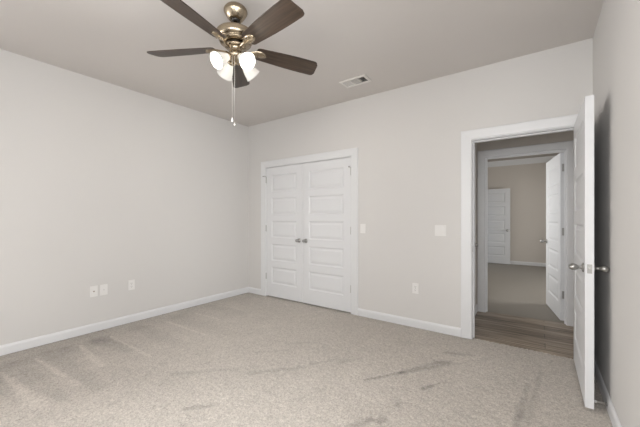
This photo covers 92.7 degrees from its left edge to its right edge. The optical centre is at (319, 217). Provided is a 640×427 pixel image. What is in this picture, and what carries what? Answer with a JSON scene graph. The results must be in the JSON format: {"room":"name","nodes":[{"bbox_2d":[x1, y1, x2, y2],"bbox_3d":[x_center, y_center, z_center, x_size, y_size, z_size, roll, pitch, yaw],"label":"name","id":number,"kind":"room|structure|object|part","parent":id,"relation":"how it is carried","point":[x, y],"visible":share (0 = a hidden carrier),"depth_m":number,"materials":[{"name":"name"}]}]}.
{"room":"empty bedroom","nodes":[
{"label":"empty bedroom","id":0,"kind":"room"},
{"bbox_2d":[0,49,247,344],"bbox_3d":[-2.391,-0.141,3.488,0.120,2.745,5.620,0,0,36],"label":"wall","id":1,"kind":"structure","parent":0,"point":[101,182],"depth_m":3.38,"materials":[{"name":"beige paint"}]},
{"bbox_2d":[90,285,97,296],"bbox_3d":[-2.443,0.794,3.297,0.018,0.116,0.072,0,0,36],"label":"outlet","id":2,"kind":"object","parent":1,"relation":"attached to","point":[93,289],"visible":1,"depth_m":3.30,"materials":[{"name":"white plastic"}]},
{"bbox_2d":[100,284,107,295],"bbox_3d":[-2.392,0.794,3.377,0.008,0.116,0.072,0,0,36],"label":"outlet","id":3,"kind":"object","parent":1,"relation":"attached to","point":[103,288],"visible":1,"depth_m":3.38,"materials":[{"name":"white plastic"}]},
{"bbox_2d":[0,287,248,355],"bbox_3d":[-2.543,1.186,3.160,0.014,0.090,4.670,0,0,36],"label":"baseboard","id":4,"kind":"structure","parent":1,"relation":"attached to","point":[21,345],"depth_m":3.39,"materials":[{"name":"white paint"}]},
{"bbox_2d":[128,280,134,289],"bbox_3d":[-2.228,0.791,3.606,0.008,0.116,0.070,0,0,36],"label":"wall outlet","id":5,"kind":"object","parent":1,"relation":"attached to","point":[131,283],"visible":1,"depth_m":3.60,"materials":[{"name":"white plastic"}]},
{"bbox_2d":[0,0,603,126],"bbox_3d":[-0.809,-1.589,1.916,4.524,0.150,4.910,0,0,36],"label":"ceiling","id":6,"kind":"structure","parent":0,"point":[396,44],"depth_m":2.60,"materials":[{"name":"paint"}]},
{"bbox_2d":[147,0,316,125],"bbox_3d":[-0.587,-1.080,2.164,1.244,0.866,1.253,0,0,36],"label":"ceiling fan","id":7,"kind":"object","parent":6,"relation":"hanging from","point":[237,65],"visible":1,"depth_m":2.12,"materials":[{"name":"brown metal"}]},
{"bbox_3d":[-1.007,-1.221,2.248,0.506,0.006,0.150,0,15,7],"label":"blade","id":8,"kind":"part","parent":7,"relation":"part of","materials":[{"name":"brown wood"}]},
{"bbox_3d":[-0.780,-1.221,1.832,0.150,0.006,0.506,16,7,24],"label":"blade","id":9,"kind":"part","parent":7,"relation":"part of","materials":[{"name":"brown wood"}]},
{"bbox_3d":[-0.679,-1.105,2.117,0.120,0.120,0.112,0,35,42],"label":"lamp shade","id":10,"kind":"part","parent":7,"relation":"part of","materials":[{"name":"white glass"}]},
{"bbox_3d":[-0.686,-1.105,2.268,0.120,0.120,0.112,0,-35,-48],"label":"lamp shade","id":11,"kind":"part","parent":7,"relation":"part of","materials":[{"name":"white glass"}]},
{"bbox_3d":[-0.607,-1.137,2.196,0.124,0.074,0.124,0,0,36],"label":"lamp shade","id":12,"kind":"part","parent":7,"relation":"part of","materials":[{"name":"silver metal"}]},
{"bbox_3d":[-0.602,-0.928,2.150,0.003,0.510,0.009,0,0,-10],"label":"pull chain","id":13,"kind":"part","parent":7,"relation":"part of","materials":[{"name":"silver metal"}]},
{"bbox_3d":[-0.681,-1.221,2.592,0.150,0.006,0.506,-15,3,-10],"label":"blade","id":14,"kind":"part","parent":7,"relation":"part of","materials":[{"name":"brown wood"}]},
{"bbox_3d":[-0.534,-1.112,2.130,0.050,0.050,0.078,0,35,-48],"label":"bulb","id":15,"kind":"part","parent":7,"relation":"part of","materials":[{"name":"white glass"}]},
{"bbox_3d":[-0.528,-1.105,2.124,0.120,0.120,0.112,0,35,-48],"label":"lamp shade","id":16,"kind":"part","parent":7,"relation":"part of","materials":[{"name":"white glass"}]},
{"bbox_3d":[-0.535,-1.105,2.275,0.120,0.120,0.112,0,-35,42],"label":"lamp shade","id":17,"kind":"part","parent":7,"relation":"part of","materials":[{"name":"white glass"}]},
{"bbox_3d":[-0.314,-1.221,1.919,0.506,0.006,0.150,0,-15,43],"label":"blade","id":18,"kind":"part","parent":7,"relation":"part of","materials":[{"name":"brown wood"}]},
{"bbox_3d":[-0.253,-1.221,2.389,0.506,0.006,0.150,0,-15,-29],"label":"blade","id":19,"kind":"part","parent":7,"relation":"part of","materials":[{"name":"brown wood"}]},
{"bbox_2d":[339,74,371,87],"bbox_3d":[0.393,-1.573,3.379,0.314,0.133,0.181,0,0,36],"label":"ceiling vent","id":20,"kind":"object","parent":6,"relation":"in","point":[361,79],"visible":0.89,"depth_m":3.39,"materials":[{"name":"white metal"}]},
{"bbox_2d":[0,263,612,426],"bbox_3d":[1.942,1.301,3.819,6.536,0.140,10.970,0,0,36],"label":"floor","id":21,"kind":"structure","parent":0,"point":[247,359],"depth_m":2.46,"materials":[{"name":"beige carpet"}]},
{"bbox_2d":[248,38,592,327],"bbox_3d":[0.587,-0.141,3.862,4.284,2.745,0.120,0,0,36],"label":"wall","id":22,"kind":"structure","parent":0,"point":[407,139],"depth_m":3.43,"materials":[{"name":"beige paint"}]},
{"bbox_2d":[248,287,260,294],"bbox_3d":[-1.060,1.186,4.961,0.297,0.090,0.014,0,0,36],"label":"baseboard","id":23,"kind":"structure","parent":22,"relation":"attached to","point":[250,289],"depth_m":4.96,"materials":[{"name":"white paint"}]},
{"bbox_2d":[262,164,302,301],"bbox_3d":[-0.565,0.217,4.598,0.746,1.999,0.124,0,0,36],"label":"door","id":24,"kind":"structure","parent":22,"relation":"in","point":[284,184],"depth_m":4.60,"materials":[{"name":"white paint"}]},
{"bbox_2d":[261,147,357,315],"bbox_3d":[-0.196,0.170,4.412,1.747,2.123,0.138,0,0,36],"label":"trim","id":25,"kind":"structure","parent":22,"relation":"attached to","point":[352,152],"depth_m":4.00,"materials":[{"name":"white paint"}]},
{"bbox_2d":[302,157,350,311],"bbox_3d":[0.071,0.217,4.142,0.814,1.999,0.124,0,0,36],"label":"door","id":26,"kind":"structure","parent":22,"relation":"in","point":[326,241],"depth_m":4.14,"materials":[{"name":"white paint"}]},
{"bbox_2d":[360,224,364,232],"bbox_3d":[0.536,0.132,3.819,0.070,0.116,0.010,0,0,36],"label":"light switch","id":27,"kind":"object","parent":22,"relation":"attached to","point":[362,226],"visible":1,"depth_m":3.82,"materials":[{"name":"white plastic"}]},
{"bbox_2d":[358,308,460,336],"bbox_3d":[0.969,1.186,3.506,1.203,0.090,0.014,0,0,36],"label":"baseboard","id":28,"kind":"structure","parent":22,"relation":"attached to","point":[450,330],"depth_m":3.45,"materials":[{"name":"white paint"}]},
{"bbox_2d":[412,283,418,293],"bbox_3d":[1.073,0.792,3.434,0.070,0.116,0.008,0,0,36],"label":"wall outlet","id":29,"kind":"object","parent":22,"relation":"attached to","point":[415,286],"visible":1,"depth_m":3.43,"materials":[{"name":"white plastic"}]},
{"bbox_2d":[435,225,445,235],"bbox_3d":[1.292,0.135,3.276,0.116,0.116,0.010,0,0,36],"label":"light switch","id":30,"kind":"object","parent":22,"relation":"attached to","point":[440,230],"visible":1,"depth_m":3.27,"materials":[{"name":"white plastic"}]},
{"bbox_2d":[461,114,577,338],"bbox_3d":[1.913,0.170,2.911,1.025,2.123,0.156,0,0,36],"label":"trim","id":31,"kind":"structure","parent":22,"relation":"attached to","point":[469,138],"depth_m":3.10,"materials":[{"name":"white paint"}]},
{"bbox_2d":[568,95,608,408],"bbox_3d":[1.965,0.217,2.286,0.204,2.000,0.841,0,0,36],"label":"door","id":32,"kind":"structure","parent":22,"relation":"in","point":[584,268],"depth_m":1.98,"materials":[{"name":"white paint"}]},
{"bbox_3d":[1.710,0.326,2.038,0.080,0.064,0.064,0,0,36],"label":"knob","id":33,"kind":"part","parent":32,"relation":"part of","materials":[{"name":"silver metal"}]},
{"bbox_3d":[1.721,0.326,1.948,0.024,0.058,0.008,0,0,36],"label":"latch plate","id":34,"kind":"part","parent":32,"relation":"part of","materials":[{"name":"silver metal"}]},
{"bbox_3d":[1.810,0.326,1.965,0.080,0.064,0.064,0,0,36],"label":"knob","id":35,"kind":"part","parent":32,"relation":"part of","materials":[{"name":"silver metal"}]},
{"bbox_2d":[475,143,476,305],"bbox_3d":[1.750,-0.141,3.692,0.120,2.745,0.960,0,0,36],"label":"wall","id":36,"kind":"structure","parent":0,"point":[475,143],"depth_m":3.97,"materials":[{"name":"beige paint"}]},
{"bbox_2d":[477,140,573,326],"bbox_3d":[2.532,0.172,3.795,1.024,2.119,0.156,0,0,36],"label":"door frame","id":37,"kind":"structure","parent":36,"relation":"attached to","point":[567,147],"depth_m":3.75,"materials":[{"name":"white paint"}]},
{"bbox_2d":[540,152,563,320],"bbox_3d":[3.061,0.219,3.979,0.204,1.996,0.818,0,0,27],"label":"door","id":38,"kind":"structure","parent":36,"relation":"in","point":[554,240],"depth_m":3.86,"materials":[{"name":"white paint"}]},
{"bbox_2d":[488,162,546,262],"bbox_3d":[6.058,-0.154,7.543,4.190,2.770,0.120,0,0,36],"label":"wall","id":39,"kind":"structure","parent":0,"point":[526,183],"depth_m":7.97,"materials":[{"name":"beige paint"}]},
{"bbox_2d":[488,156,554,166],"bbox_3d":[5.992,-1.472,7.451,3.950,0.135,0.105,0,0,36],"label":"trim","id":40,"kind":"structure","parent":39,"relation":"attached to","point":[547,158],"depth_m":7.98,"materials":[{"name":"white paint"}]},
{"bbox_2d":[510,261,545,266],"bbox_3d":[6.019,1.186,7.488,3.950,0.090,0.014,0,0,36],"label":"baseboard","id":41,"kind":"structure","parent":39,"relation":"attached to","point":[511,262],"depth_m":7.92,"materials":[{"name":"white paint"}]},
{"bbox_2d":[488,152,560,161],"bbox_3d":[4.606,-1.614,5.519,4.190,0.150,5.100,0,0,36],"label":"ceiling","id":42,"kind":"structure","parent":0,"point":[550,154],"depth_m":7.76,"materials":[{"name":"beige paint"}]},
{"bbox_2d":[477,130,573,150],"bbox_3d":[3.085,-0.154,3.399,4.190,2.770,0.120,0,0,36],"label":"wall","id":43,"kind":"structure","parent":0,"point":[567,135],"depth_m":3.72,"materials":[{"name":"beige paint"}]},
{"bbox_2d":[593,0,639,426],"bbox_3d":[0.980,-0.141,0.632,0.120,2.745,4.910,0,0,36],"label":"wall","id":44,"kind":"structure","parent":0,"point":[616,38],"depth_m":1.76,"materials":[{"name":"beige paint"}]},
{"bbox_2d":[594,400,606,405],"bbox_3d":[1.808,1.189,1.966,0.062,0.025,0.025,0,0,36],"label":"door stop","id":45,"kind":"object","parent":44,"relation":"attached to","point":[595,401],"visible":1,"depth_m":1.96,"materials":[{"name":"grey metal"}]},
{"bbox_2d":[594,358,621,426],"bbox_3d":[0.926,1.186,0.671,0.014,0.090,4.670,0,0,36],"label":"baseboard","id":46,"kind":"structure","parent":44,"relation":"attached to","point":[610,408],"depth_m":1.97,"materials":[{"name":"white paint"}]},
{"bbox_3d":[2.918,-0.154,6.657,0.120,2.770,4.980,0,0,36],"label":"wall","id":47,"kind":"structure","parent":0,"visible":0},
{"bbox_2d":[488,188,510,263],"bbox_3d":[4.679,0.218,8.274,0.830,1.998,0.204,0,0,36],"label":"door","id":48,"kind":"structure","parent":47,"relation":"in","point":[499,230],"depth_m":8.16,"materials":[{"name":"white paint"}]}
]}

